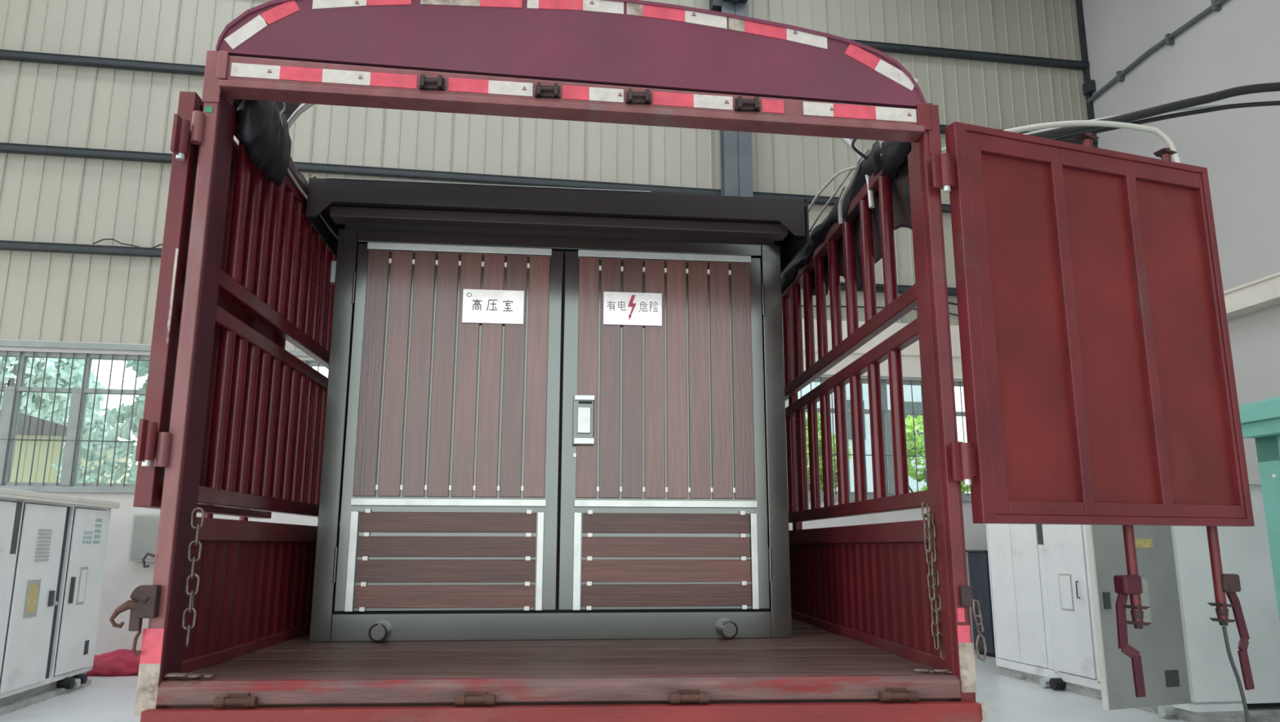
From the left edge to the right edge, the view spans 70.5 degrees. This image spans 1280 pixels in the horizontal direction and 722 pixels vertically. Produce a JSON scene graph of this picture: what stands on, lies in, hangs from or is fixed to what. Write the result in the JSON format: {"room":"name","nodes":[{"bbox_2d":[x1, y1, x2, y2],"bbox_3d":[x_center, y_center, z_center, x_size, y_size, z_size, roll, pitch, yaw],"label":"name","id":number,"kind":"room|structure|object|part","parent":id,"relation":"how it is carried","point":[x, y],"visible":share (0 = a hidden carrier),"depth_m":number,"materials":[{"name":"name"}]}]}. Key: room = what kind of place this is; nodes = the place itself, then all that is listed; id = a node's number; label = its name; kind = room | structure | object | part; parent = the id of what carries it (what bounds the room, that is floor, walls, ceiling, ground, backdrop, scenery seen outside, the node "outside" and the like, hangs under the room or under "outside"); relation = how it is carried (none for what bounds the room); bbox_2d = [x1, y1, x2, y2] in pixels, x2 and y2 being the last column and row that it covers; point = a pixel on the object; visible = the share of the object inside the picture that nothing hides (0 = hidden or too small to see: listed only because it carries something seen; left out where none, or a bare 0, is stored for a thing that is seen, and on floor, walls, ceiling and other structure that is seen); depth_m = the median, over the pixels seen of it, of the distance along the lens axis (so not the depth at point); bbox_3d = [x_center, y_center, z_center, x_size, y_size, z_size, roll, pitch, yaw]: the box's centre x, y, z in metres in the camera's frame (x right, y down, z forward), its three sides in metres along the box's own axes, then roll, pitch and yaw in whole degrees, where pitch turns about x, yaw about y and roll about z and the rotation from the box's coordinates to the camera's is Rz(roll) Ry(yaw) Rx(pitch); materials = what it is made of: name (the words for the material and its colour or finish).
{"room":"factory warehouse","nodes":[
{"label":"factory warehouse","id":0,"kind":"room"},
{"bbox_2d":[0,0,1088,654],"bbox_3d":[-4.977,-1.811,12.993,25.660,11.800,0.243,2,-12,-9],"label":"wall","id":1,"kind":"structure","parent":0,"point":[45,295],"depth_m":13.26,"materials":[{"name":"paint"}]},
{"bbox_2d":[0,350,150,493],"bbox_3d":[-8.082,0.786,11.862,3.870,1.850,0.180,2,-12,-9],"label":"window","id":2,"kind":"structure","parent":1,"relation":"in","point":[12,395],"depth_m":11.91,"materials":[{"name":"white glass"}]},
{"bbox_2d":[128,513,159,561],"bbox_3d":[-6.228,2.282,11.704,0.620,0.600,0.210,2,-12,-9],"label":"box","id":3,"kind":"object","parent":1,"relation":"attached to","point":[144,526],"visible":0.39,"depth_m":11.60,"materials":[{"name":"grey paint"}]},
{"bbox_2d":[0,339,309,356],"bbox_3d":[-4.966,-0.116,12.498,25.640,0.080,0.058,2,-12,-9],"label":"trim","id":4,"kind":"structure","parent":1,"relation":"attached to","point":[6,343],"depth_m":12.08,"materials":[{"name":"white metal"}]},
{"bbox_2d":[302,360,324,371],"bbox_3d":[-4.159,0.920,12.487,2.620,1.850,0.180,2,-12,-9],"label":"window","id":5,"kind":"structure","parent":1,"relation":"in","point":[312,363],"depth_m":12.61,"materials":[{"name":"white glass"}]},
{"bbox_2d":[0,142,951,213],"bbox_3d":[-4.957,-2.796,13.017,25.640,0.100,0.118,2,-12,-9],"label":"steel beam","id":6,"kind":"structure","parent":1,"relation":"attached to","point":[13,148],"depth_m":13.25,"materials":[{"name":"grey metal"}]},
{"bbox_2d":[0,240,956,295],"bbox_3d":[-4.960,-1.434,12.738,25.640,0.100,0.118,2,-12,-9],"label":"trim","id":7,"kind":"structure","parent":1,"relation":"attached to","point":[4,244],"depth_m":12.30,"materials":[{"name":"grey metal"}]},
{"bbox_2d":[93,238,162,247],"bbox_3d":[-6.968,-1.598,12.401,0.966,0.133,0.018,2,-12,-9],"label":"cable","id":8,"kind":"object","parent":7,"relation":"on","point":[103,238],"visible":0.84,"depth_m":12.37,"materials":[{"name":"black plastic"}]},
{"bbox_2d":[0,48,1097,144],"bbox_3d":[-4.956,-4.148,13.294,25.640,0.100,0.118,2,-12,-9],"label":"trim","id":9,"kind":"structure","parent":1,"relation":"attached to","point":[7,55],"depth_m":12.84,"materials":[{"name":"metal"}]},
{"bbox_2d":[709,0,746,11],"bbox_3d":[1.415,-6.528,14.583,0.540,1.900,0.390,2,-12,-9],"label":"trim","id":10,"kind":"structure","parent":1,"relation":"attached to","point":[714,5],"depth_m":14.34,"materials":[{"name":"black metal"}]},
{"bbox_2d":[720,0,753,196],"bbox_3d":[1.487,-4.085,14.178,0.440,6.850,0.230,2,-12,-9],"label":"trim","id":11,"kind":"structure","parent":1,"relation":"attached to","point":[735,147],"depth_m":13.88,"materials":[{"name":"grey metal"}]},
{"bbox_2d":[782,317,962,379],"bbox_3d":[4.422,-0.154,14.060,6.660,0.850,0.106,2,-12,-9],"label":"trim","id":12,"kind":"structure","parent":1,"relation":"attached to","point":[910,355],"depth_m":13.94,"materials":[{"name":"white metal"}]},
{"bbox_2d":[801,305,958,315],"bbox_3d":[4.059,-0.737,14.049,6.701,0.192,0.029,2,-12,-9],"label":"cable","id":13,"kind":"object","parent":1,"relation":"attached to","point":[802,305],"visible":0.11,"depth_m":13.96,"materials":[{"name":"black plastic"}]},
{"bbox_2d":[800,377,971,501],"bbox_3d":[3.959,1.197,13.782,3.470,1.850,0.180,2,-12,-9],"label":"window","id":14,"kind":"structure","parent":1,"relation":"in","point":[886,416],"depth_m":13.74,"materials":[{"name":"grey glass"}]},
{"bbox_2d":[840,282,957,305],"bbox_3d":[4.065,-1.045,14.072,6.703,0.396,0.038,2,-12,-9],"label":"cable","id":15,"kind":"object","parent":1,"relation":"attached to","point":[841,283],"visible":0.06,"depth_m":14.06,"materials":[{"name":"black plastic"}]},
{"bbox_2d":[850,39,1089,70],"bbox_3d":[-4.954,-5.510,13.573,25.640,0.100,0.118,2,-12,-9],"label":"trim","id":16,"kind":"structure","parent":1,"relation":"attached to","point":[882,46],"depth_m":15.23,"materials":[{"name":"black metal"}]},
{"bbox_2d":[0,653,1186,721],"bbox_3d":[-3.023,1.603,0.007,25.660,0.100,24.150,2,-12,-9],"label":"floor","id":17,"kind":"structure","parent":0,"point":[108,698],"depth_m":8.89,"materials":[{"name":"grey concrete"}]},
{"bbox_2d":[0,487,119,715],"bbox_3d":[-6.625,2.260,8.539,1.620,2.030,3.770,2,-12,-9],"label":"tall cabinet","id":18,"kind":"object","parent":17,"relation":"on","point":[53,547],"visible":1,"depth_m":9.10,"materials":[{"name":"white metal"}]},
{"bbox_3d":[-5.712,2.019,7.629,0.020,1.700,1.320,2,-12,-9],"label":"door","id":19,"kind":"part","parent":18,"relation":"part of","materials":[{"name":"white paint"}]},
{"bbox_3d":[-5.890,2.299,8.773,0.006,0.350,0.260,2,-12,-9],"label":"frame","id":20,"kind":"part","parent":18,"relation":"part of","materials":[{"name":"grey metal"}]},
{"bbox_3d":[-5.888,2.300,8.778,0.003,0.250,0.170,2,-12,-9],"label":"label plate","id":21,"kind":"part","parent":18,"relation":"part of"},
{"bbox_3d":[-5.918,2.282,8.865,0.020,1.720,0.840,2,-12,-9],"label":"door","id":22,"kind":"part","parent":18,"relation":"part of","materials":[{"name":"white paint"}]},
{"bbox_2d":[34,528,52,560],"bbox_3d":[-5.903,1.821,8.961,0.008,0.303,0.280,2,-12,-9],"label":"vent","id":23,"kind":"object","parent":18,"relation":"attached to","point":[43,539],"depth_m":8.95,"materials":[{"name":"grey metal"}]},
{"bbox_3d":[-5.940,2.394,9.138,0.030,0.150,0.060,2,-12,-9],"label":"handle","id":24,"kind":"part","parent":18,"relation":"part of","materials":[{"name":"grey"}]},
{"bbox_3d":[-6.012,2.425,9.585,0.030,0.270,0.040,2,-12,-9],"label":"handle","id":25,"kind":"part","parent":18,"relation":"part of","materials":[{"name":"grey plastic"}]},
{"bbox_3d":[-6.087,2.485,9.881,0.020,1.710,0.780,2,-12,-9],"label":"door","id":26,"kind":"part","parent":18,"relation":"part of","materials":[{"name":"white paint"}]},
{"bbox_3d":[-6.067,2.443,9.851,0.006,0.400,0.180,2,-12,-9],"label":"frame","id":27,"kind":"part","parent":18,"relation":"part of","materials":[{"name":"grey metal"}]},
{"bbox_3d":[-6.064,2.444,9.852,0.003,0.340,0.140,2,-12,-9],"label":"label plate","id":28,"kind":"part","parent":18,"relation":"part of","materials":[{"name":"white paint"}]},
{"bbox_2d":[83,640,88,654],"bbox_3d":[-6.117,3.164,10.006,0.005,0.150,0.100,2,-12,-9],"label":"vent","id":29,"kind":"object","parent":18,"relation":"attached to","point":[86,642],"depth_m":9.99,"materials":[{"name":"black plastic"}]},
{"bbox_2d":[86,648,140,675],"bbox_3d":[-6.250,3.668,11.078,1.156,0.288,0.648,2,-12,-9],"label":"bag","id":30,"kind":"object","parent":17,"relation":"on","point":[119,662],"visible":0.47,"depth_m":10.84,"materials":[{"name":"red fabric"}]},
{"bbox_2d":[109,0,1254,721],"bbox_3d":[0.000,1.084,6.137,3.842,3.385,7.193,1,-12,-3],"label":"truck","id":31,"kind":"object","parent":17,"relation":"on","point":[1100,388],"visible":0.62,"depth_m":3.02,"materials":[{"name":"red metal"}]},
{"bbox_2d":[164,506,215,679],"bbox_3d":[-1.295,0.668,2.627,0.152,0.486,0.090,-4,-12,18],"label":"chain","id":32,"kind":"object","parent":31,"relation":"on","point":[169,675],"visible":0.99,"depth_m":2.65,"materials":[{"name":"metal"}]},
{"bbox_3d":[-1.378,0.005,2.781,0.050,2.030,0.120,1,-12,-3],"label":"post","id":33,"kind":"part","parent":31,"relation":"part of","materials":[{"name":"red metal"}]},
{"bbox_3d":[-1.551,0.020,3.364,0.033,1.715,0.032,1,-12,-3],"label":"lock rod","id":34,"kind":"part","parent":31,"relation":"part of","materials":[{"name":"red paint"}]},
{"bbox_3d":[-1.496,-0.106,3.313,0.051,1.312,1.132,1,-12,-5],"label":"door","id":35,"kind":"part","parent":31,"relation":"part of","materials":[{"name":"red paint"}]},
{"bbox_3d":[-1.362,-0.914,2.903,0.070,0.180,0.012,1,-12,-3],"label":"corner plate","id":36,"kind":"part","parent":31,"relation":"part of","materials":[{"name":"red metal"}]},
{"bbox_3d":[-1.504,-0.093,3.338,0.010,1.163,0.292,1,-12,-5],"label":"panel","id":37,"kind":"part","parent":31,"relation":"part of","materials":[{"name":"red metal"}]},
{"bbox_3d":[-1.585,0.095,3.731,0.033,1.715,0.032,1,-12,-3],"label":"lock rod","id":38,"kind":"part","parent":31,"relation":"part of","materials":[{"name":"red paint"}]},
{"bbox_3d":[-1.526,1.370,4.845,0.050,0.065,4.480,1,-12,-3],"label":"rail","id":39,"kind":"part","parent":31,"relation":"part of","materials":[{"name":"red metal"}]},
{"bbox_3d":[-1.526,0.955,4.929,0.050,0.072,4.480,1,-12,-3],"label":"rail","id":40,"kind":"part","parent":31,"relation":"part of","materials":[{"name":"red metal"}]},
{"bbox_3d":[-1.526,0.852,4.951,0.044,0.053,4.480,1,-12,-3],"label":"rail","id":41,"kind":"part","parent":31,"relation":"part of","materials":[{"name":"red metal"}]},
{"bbox_2d":[236,98,291,186],"bbox_3d":[-1.334,-0.802,3.238,0.120,0.290,0.444,2,-12,-8],"label":"tarpaulin","id":42,"kind":"object","parent":31,"relation":"in","point":[268,144],"visible":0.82,"depth_m":3.12,"materials":[{"name":"black fabric"}]},
{"bbox_2d":[279,102,285,127],"bbox_3d":[-1.313,-0.851,3.353,0.018,0.188,0.237,3,-12,-12],"label":"rope","id":43,"kind":"object","parent":42,"relation":"on","point":[282,110],"visible":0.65,"depth_m":3.26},
{"bbox_3d":[-1.534,-0.025,3.672,0.010,1.163,0.316,1,-12,-5],"label":"panel","id":44,"kind":"part","parent":31,"relation":"part of","materials":[{"name":"red metal"}]},
{"bbox_2d":[233,98,302,119],"bbox_3d":[-1.341,-0.966,3.302,0.151,0.293,0.464,1,-12,-3],"label":"tarpaulin","id":45,"kind":"object","parent":31,"relation":"on","point":[291,108],"visible":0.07,"depth_m":3.49,"materials":[{"name":"black fabric"}]},
{"bbox_3d":[-1.524,-0.391,5.205,0.044,0.050,4.480,1,-12,-3],"label":"rail","id":46,"kind":"part","parent":31,"relation":"part of","materials":[{"name":"red metal"}]},
{"bbox_3d":[-1.525,0.283,5.067,0.044,0.055,4.480,1,-12,-3],"label":"rail","id":47,"kind":"part","parent":31,"relation":"part of","materials":[{"name":"red metal"}]},
{"bbox_3d":[-1.525,0.164,5.092,0.044,0.057,4.480,1,-12,-3],"label":"rail","id":48,"kind":"part","parent":31,"relation":"part of","materials":[{"name":"red metal"}]},
{"bbox_2d":[287,168,337,239],"bbox_3d":[-1.408,-0.662,3.954,0.020,0.043,0.951,1,-12,-3],"label":"rope","id":49,"kind":"object","parent":31,"relation":"attached to","point":[290,173],"visible":0.59,"depth_m":3.75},
{"bbox_2d":[285,156,340,235],"bbox_3d":[-1.530,-0.462,5.158,0.141,0.148,4.000,1,-12,-3],"label":"tarpaulin","id":50,"kind":"object","parent":31,"relation":"on","point":[299,176],"visible":0.09,"depth_m":3.73,"materials":[{"name":"black fabric"}]},
{"bbox_2d":[306,177,809,642],"bbox_3d":[-0.460,0.392,5.008,2.162,1.990,2.608,1,-12,-6],"label":"cabinet","id":51,"kind":"object","parent":31,"relation":"on","point":[553,413],"visible":1,"depth_m":3.86,"materials":[{"name":"brown wood"}]},
{"bbox_3d":[-0.786,0.260,3.844,0.887,1.546,0.038,1,-12,-6],"label":"door","id":52,"kind":"part","parent":51,"relation":"part of","materials":[{"name":"brown wood"}]},
{"bbox_3d":[-0.635,-0.235,3.923,0.263,0.150,0.008,1,-12,-6],"label":"sign plate","id":53,"kind":"part","parent":51,"relation":"part of","materials":[{"name":"white plastic"}]},
{"bbox_3d":[-0.237,0.252,3.849,0.058,0.114,0.014,1,-12,-6],"label":"handle","id":54,"kind":"part","parent":51,"relation":"part of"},
{"bbox_3d":[-0.032,-0.229,3.989,0.259,0.149,0.008,1,-12,-6],"label":"sign plate","id":55,"kind":"part","parent":51,"relation":"part of","materials":[{"name":"white plastic"}]},
{"bbox_3d":[0.106,0.281,3.939,0.888,1.546,0.038,1,-12,-6],"label":"door","id":56,"kind":"part","parent":51,"relation":"part of","materials":[{"name":"brown wood"}]},
{"bbox_3d":[-0.205,0.953,2.634,2.300,0.062,0.077,1,-12,-3],"label":"sill","id":57,"kind":"part","parent":31,"relation":"part of","materials":[{"name":"red metal"}]},
{"bbox_2d":[808,164,858,213],"bbox_3d":[0.832,-0.744,4.072,0.036,0.096,0.833,1,-12,-5],"label":"rope","id":58,"kind":"object","parent":31,"relation":"attached to","point":[836,175],"visible":0.73,"depth_m":4.00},
{"bbox_2d":[781,140,911,297],"bbox_3d":[0.853,-0.430,5.229,0.166,0.214,4.145,1,-12,-3],"label":"tarpaulin","id":59,"kind":"object","parent":31,"relation":"on","point":[894,157],"visible":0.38,"depth_m":3.78,"materials":[{"name":"black fabric"}]},
{"bbox_2d":[808,147,870,233],"bbox_3d":[0.854,-0.698,4.233,0.030,0.031,1.401,1,-12,-3],"label":"rope","id":60,"kind":"object","parent":59,"relation":"on","point":[868,148],"visible":0.8,"depth_m":3.96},
{"bbox_2d":[851,138,879,159],"bbox_3d":[0.866,-0.826,3.471,0.092,0.132,0.135,4,-12,-19],"label":"rope","id":61,"kind":"object","parent":59,"relation":"on","point":[853,146],"visible":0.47,"depth_m":3.50,"materials":[{"name":"grey"}]},
{"bbox_3d":[0.832,-0.358,5.348,0.044,0.050,4.480,1,-12,-3],"label":"rail","id":62,"kind":"part","parent":31,"relation":"part of","materials":[{"name":"red metal"}]},
{"bbox_2d":[838,161,860,223],"bbox_3d":[0.875,-0.702,3.788,0.026,0.171,0.293,1,-12,-4],"label":"rope","id":63,"kind":"object","parent":31,"relation":"hanging from","point":[855,172],"visible":1,"depth_m":3.83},
{"bbox_3d":[0.831,0.197,5.234,0.044,0.057,4.480,1,-12,-3],"label":"rail","id":64,"kind":"part","parent":31,"relation":"part of","materials":[{"name":"red metal"}]},
{"bbox_3d":[0.831,0.315,5.210,0.044,0.055,4.480,1,-12,-3],"label":"rail","id":65,"kind":"part","parent":31,"relation":"part of","materials":[{"name":"red metal"}]},
{"bbox_3d":[0.830,0.884,5.093,0.044,0.053,4.480,1,-12,-3],"label":"rail","id":66,"kind":"part","parent":31,"relation":"part of","materials":[{"name":"red metal"}]},
{"bbox_3d":[0.830,0.988,5.072,0.050,0.072,4.480,1,-12,-3],"label":"rail","id":67,"kind":"part","parent":31,"relation":"part of","materials":[{"name":"metal"}]},
{"bbox_2d":[812,162,911,295],"bbox_3d":[0.959,-0.488,4.089,0.055,0.372,1.751,1,-12,-3],"label":"tarpaulin","id":68,"kind":"object","parent":31,"relation":"hanging from","point":[901,213],"visible":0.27,"depth_m":3.75,"materials":[{"name":"black fabric"}]},
{"bbox_3d":[0.829,1.403,4.987,0.050,0.065,4.480,1,-12,-3],"label":"rail","id":69,"kind":"part","parent":31,"relation":"part of","materials":[{"name":"red metal"}]},
{"bbox_2d":[878,140,884,155],"bbox_3d":[0.899,-0.812,3.384,0.024,0.106,0.039,1,-12,-3],"label":"rope","id":70,"kind":"object","parent":31,"relation":"attached to","point":[880,141],"visible":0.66,"depth_m":3.37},
{"bbox_2d":[902,172,911,214],"bbox_3d":[1.024,-0.649,3.265,0.115,0.288,0.300,1,-12,-3],"label":"tarpaulin","id":71,"kind":"object","parent":31,"relation":"in","point":[906,193],"visible":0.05,"depth_m":3.33,"materials":[{"name":"black fabric"}]},
{"bbox_3d":[0.966,-0.774,3.022,0.075,0.180,0.012,1,-12,-3],"label":"corner plate","id":72,"kind":"part","parent":31,"relation":"part of","materials":[{"name":"red paint"}]},
{"bbox_2d":[913,501,951,673],"bbox_3d":[0.899,0.692,2.795,0.138,0.513,0.086,1,-12,-3],"label":"chain","id":73,"kind":"object","parent":31,"relation":"on","point":[931,549],"visible":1,"depth_m":2.82,"materials":[{"name":"grey metal"}]},
{"bbox_3d":[0.968,0.087,2.913,0.050,1.930,0.120,1,-12,-3],"label":"post","id":74,"kind":"part","parent":31,"relation":"part of","materials":[{"name":"red metal"}]},
{"bbox_3d":[1.270,-0.122,2.978,0.300,1.163,0.010,4,-12,-19],"label":"panel","id":75,"kind":"part","parent":31,"relation":"part of","materials":[{"name":"red metal"}]},
{"bbox_2d":[1003,120,1181,163],"bbox_3d":[1.798,-0.667,3.449,0.875,0.757,0.462,1,-12,-3],"label":"pipe","id":76,"kind":"object","parent":31,"relation":"attached to","point":[1158,132],"visible":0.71,"depth_m":3.73,"materials":[{"name":"grey plastic"}]},
{"bbox_3d":[1.566,-0.110,3.075,1.132,1.312,0.051,4,-12,-19],"label":"door","id":77,"kind":"part","parent":31,"relation":"part of","materials":[{"name":"red paint"}]},
{"bbox_3d":[1.590,-0.099,3.088,0.292,1.163,0.010,4,-12,-19],"label":"panel","id":78,"kind":"part","parent":31,"relation":"part of","materials":[{"name":"red metal"}]},
{"bbox_3d":[1.625,0.016,3.123,0.033,1.715,0.032,1,-12,-3],"label":"lock rod","id":79,"kind":"part","parent":31,"relation":"part of","materials":[{"name":"red paint"}]},
{"bbox_3d":[1.573,0.904,2.912,0.062,0.332,0.033,4,-12,-19],"label":"handle","id":80,"kind":"part","parent":31,"relation":"part of","materials":[{"name":"red metal"}]},
{"bbox_3d":[1.623,0.844,2.953,0.039,0.055,0.039,1,-12,-3],"label":"rod","id":81,"kind":"part","parent":31,"relation":"part of","materials":[{"name":"red metal"}]},
{"bbox_3d":[1.914,-0.076,3.199,0.316,1.163,0.010,4,-12,-19],"label":"panel","id":82,"kind":"part","parent":31,"relation":"part of","materials":[{"name":"red metal"}]},
{"bbox_3d":[1.981,0.042,3.245,0.033,1.715,0.032,1,-12,-3],"label":"lock rod","id":83,"kind":"part","parent":31,"relation":"part of","materials":[{"name":"red paint"}]},
{"bbox_3d":[1.979,0.869,3.075,0.039,0.055,0.039,1,-12,-3],"label":"rod","id":84,"kind":"part","parent":31,"relation":"part of","materials":[{"name":"red metal"}]},
{"bbox_2d":[1222,626,1249,721],"bbox_3d":[2.027,1.517,2.965,0.118,1.253,0.022,7,-13,-30],"label":"cable","id":85,"kind":"object","parent":31,"relation":"hanging from","point":[1224,628],"visible":1,"depth_m":3.04,"materials":[{"name":"grey plastic"}]},
{"bbox_3d":[2.047,0.939,3.074,0.077,0.334,0.033,4,-12,-19],"label":"handle","id":86,"kind":"part","parent":31,"relation":"part of","materials":[{"name":"red metal"}]},
{"bbox_2d":[965,550,995,657],"bbox_3d":[5.293,3.510,13.178,0.790,1.480,0.540,2,-12,-9],"label":"cabinet","id":87,"kind":"object","parent":17,"relation":"on","point":[978,560],"visible":0.37,"depth_m":13.05,"materials":[{"name":"black metal"}]},
{"bbox_3d":[5.335,3.645,12.891,0.690,0.900,0.015,2,-12,-9],"label":"door","id":88,"kind":"part","parent":87,"relation":"part of","materials":[{"name":"white metal"}]},
{"bbox_2d":[986,477,1279,721],"bbox_3d":[5.053,2.460,9.753,2.794,2.160,3.482,2,-12,-9],"label":"tall cabinet","id":89,"kind":"object","parent":17,"relation":"on","point":[1054,596],"visible":0.58,"depth_m":8.26,"materials":[{"name":"white metal"}]},
{"bbox_3d":[4.442,2.704,11.050,0.035,1.800,0.500,2,-12,-9],"label":"panel","id":90,"kind":"part","parent":89,"relation":"part of","materials":[{"name":"white paint"}]},
{"bbox_3d":[4.525,2.602,10.548,0.035,1.800,0.520,2,-12,-9],"label":"panel","id":91,"kind":"part","parent":89,"relation":"part of","materials":[{"name":"white paint"}]},
{"bbox_3d":[4.579,2.756,10.178,0.035,1.350,0.110,2,-12,-9],"label":"panel","id":92,"kind":"part","parent":89,"relation":"part of","materials":[{"name":"white paint"}]},
{"bbox_3d":[4.607,2.499,9.796,0.004,0.350,0.190,2,-12,-9],"label":"label plate","id":93,"kind":"part","parent":89,"relation":"part of","materials":[{"name":"white paint"}]},
{"bbox_3d":[4.611,2.499,9.797,0.006,0.380,0.220,2,-12,-9],"label":"frame","id":94,"kind":"part","parent":89,"relation":"part of","materials":[{"name":"grey metal"}]},
{"bbox_3d":[4.629,2.444,9.780,0.022,1.800,0.640,2,-12,-9],"label":"door","id":95,"kind":"part","parent":89,"relation":"part of","materials":[{"name":"white paint"}]},
{"bbox_3d":[4.629,2.418,9.577,0.050,0.184,0.016,9,-14,-36],"label":"handle","id":96,"kind":"part","parent":89,"relation":"part of","materials":[{"name":"grey metal"}]},
{"bbox_3d":[4.067,2.086,7.886,0.060,0.140,0.025,5,-12,-21],"label":"handle","id":97,"kind":"part","parent":89,"relation":"part of","materials":[{"name":"grey metal"}]},
{"bbox_3d":[4.425,2.096,8.059,0.990,1.850,0.035,5,-12,-21],"label":"door","id":98,"kind":"part","parent":89,"relation":"part of","materials":[{"name":"grey paint"}]},
{"bbox_3d":[4.437,2.137,8.033,0.220,0.400,0.007,5,-12,-21],"label":"label plate","id":99,"kind":"part","parent":89,"relation":"part of","materials":[{"name":"grey metal"}]},
{"bbox_2d":[1164,669,1179,687],"bbox_3d":[4.706,2.805,8.004,0.160,0.140,0.005,5,-12,-21],"label":"vent","id":100,"kind":"object","parent":89,"relation":"attached to","point":[1171,676],"depth_m":8.00,"materials":[{"name":"grey metal"}]},
{"bbox_2d":[1238,395,1279,621],"bbox_3d":[5.479,1.219,5.167,1.920,2.750,2.920,2,-12,-9],"label":"electrical cabinet","id":101,"kind":"object","parent":17,"relation":"on","point":[1260,420],"visible":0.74,"depth_m":6.40,"materials":[{"name":"teal metal"}]},
{"bbox_2d":[1082,0,1279,478],"bbox_3d":[9.747,-3.790,3.236,0.201,11.800,24.150,2,-12,-9],"label":"wall","id":102,"kind":"structure","parent":0,"point":[1236,45],"depth_m":12.57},
{"bbox_2d":[1075,0,1097,147],"bbox_3d":[7.662,-1.424,14.790,0.120,11.800,0.200,2,-12,-9],"label":"trim","id":103,"kind":"structure","parent":102,"relation":"attached to","point":[1089,86],"depth_m":15.58,"materials":[{"name":"metal"}]},
{"bbox_2d":[941,102,1247,152],"bbox_3d":[4.669,-1.175,6.630,8.141,2.006,1.666,3,-12,-15],"label":"cable","id":104,"kind":"object","parent":102,"relation":"attached to","point":[1203,106],"visible":0.16,"depth_m":7.14,"materials":[{"name":"grey plastic"}]},
{"bbox_2d":[1028,81,1279,138],"bbox_3d":[4.702,-1.237,6.477,8.152,2.102,1.666,3,-12,-14],"label":"cable","id":105,"kind":"object","parent":102,"relation":"hanging from","point":[1270,86],"visible":0.33,"depth_m":6.98,"materials":[{"name":"black plastic"}]},
{"bbox_2d":[1086,0,1226,102],"bbox_3d":[8.481,-5.460,10.582,0.101,0.160,10.102,2,-12,-9],"label":"pipe","id":106,"kind":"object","parent":102,"relation":"attached to","point":[1169,40],"depth_m":13.73,"materials":[{"name":"metal"}]},
{"bbox_2d":[1051,100,1279,141],"bbox_3d":[4.676,-1.178,6.504,8.155,2.013,1.728,3,-12,-16],"label":"cable","id":107,"kind":"object","parent":102,"relation":"attached to","point":[1275,102],"visible":0.38,"depth_m":7.05,"materials":[{"name":"black plastic"}]},
{"bbox_2d":[1223,271,1279,319],"bbox_3d":[9.584,-2.776,2.355,0.330,0.300,22.900,2,-12,-9],"label":"trim","id":108,"kind":"structure","parent":102,"relation":"attached to","point":[1262,293],"depth_m":11.70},
{"label":"outside","id":109,"kind":"structure","parent":0,"visible":0},
{"bbox_3d":[-0.204,2.241,2.336,120.000,0.195,120.000,2,-12,-9],"label":"ground","id":110,"kind":"structure","parent":109,"visible":0},
{"bbox_2d":[0,356,111,438],"bbox_3d":[-15.074,1.935,21.381,4.858,8.006,3.628,5,-12,-21],"label":"tree","id":111,"kind":"object","parent":110,"relation":"on","point":[37,372],"visible":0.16,"depth_m":21.21,"materials":[{"name":"green plant"}]},
{"bbox_2d":[0,409,134,483],"bbox_3d":[-10.994,3.008,16.621,2.050,3.800,3.400,2,-12,-9],"label":"house","id":112,"kind":"structure","parent":110,"relation":"on","point":[30,425],"depth_m":15.45,"materials":[{"name":"tile"}]},
{"bbox_2d":[51,360,149,483],"bbox_3d":[-7.987,1.639,15.873,3.240,6.396,3.445,-1,-12,3],"label":"tree","id":113,"kind":"object","parent":110,"relation":"on","point":[112,415],"visible":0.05,"depth_m":14.68,"materials":[{"name":"green plant"}]},
{"bbox_2d":[804,406,853,491],"bbox_3d":[3.437,3.002,17.450,1.354,4.394,1.706,2,-12,-9],"label":"tree","id":114,"kind":"object","parent":110,"relation":"on","point":[818,413],"visible":0.1,"depth_m":17.29,"materials":[{"name":"green plant"}]},
{"bbox_2d":[797,382,926,492],"bbox_3d":[5.767,2.898,25.431,4.100,7.600,5.600,2,-12,-9],"label":"house","id":115,"kind":"structure","parent":110,"relation":"on","point":[917,395],"depth_m":23.11,"materials":[{"name":"tile"}]},
{"bbox_2d":[905,414,970,493],"bbox_3d":[5.831,3.134,17.776,1.647,4.274,1.525,2,-12,-9],"label":"tree","id":116,"kind":"object","parent":110,"relation":"on","point":[919,439],"visible":0.13,"depth_m":17.91,"materials":[{"name":"green plant"}]}
]}

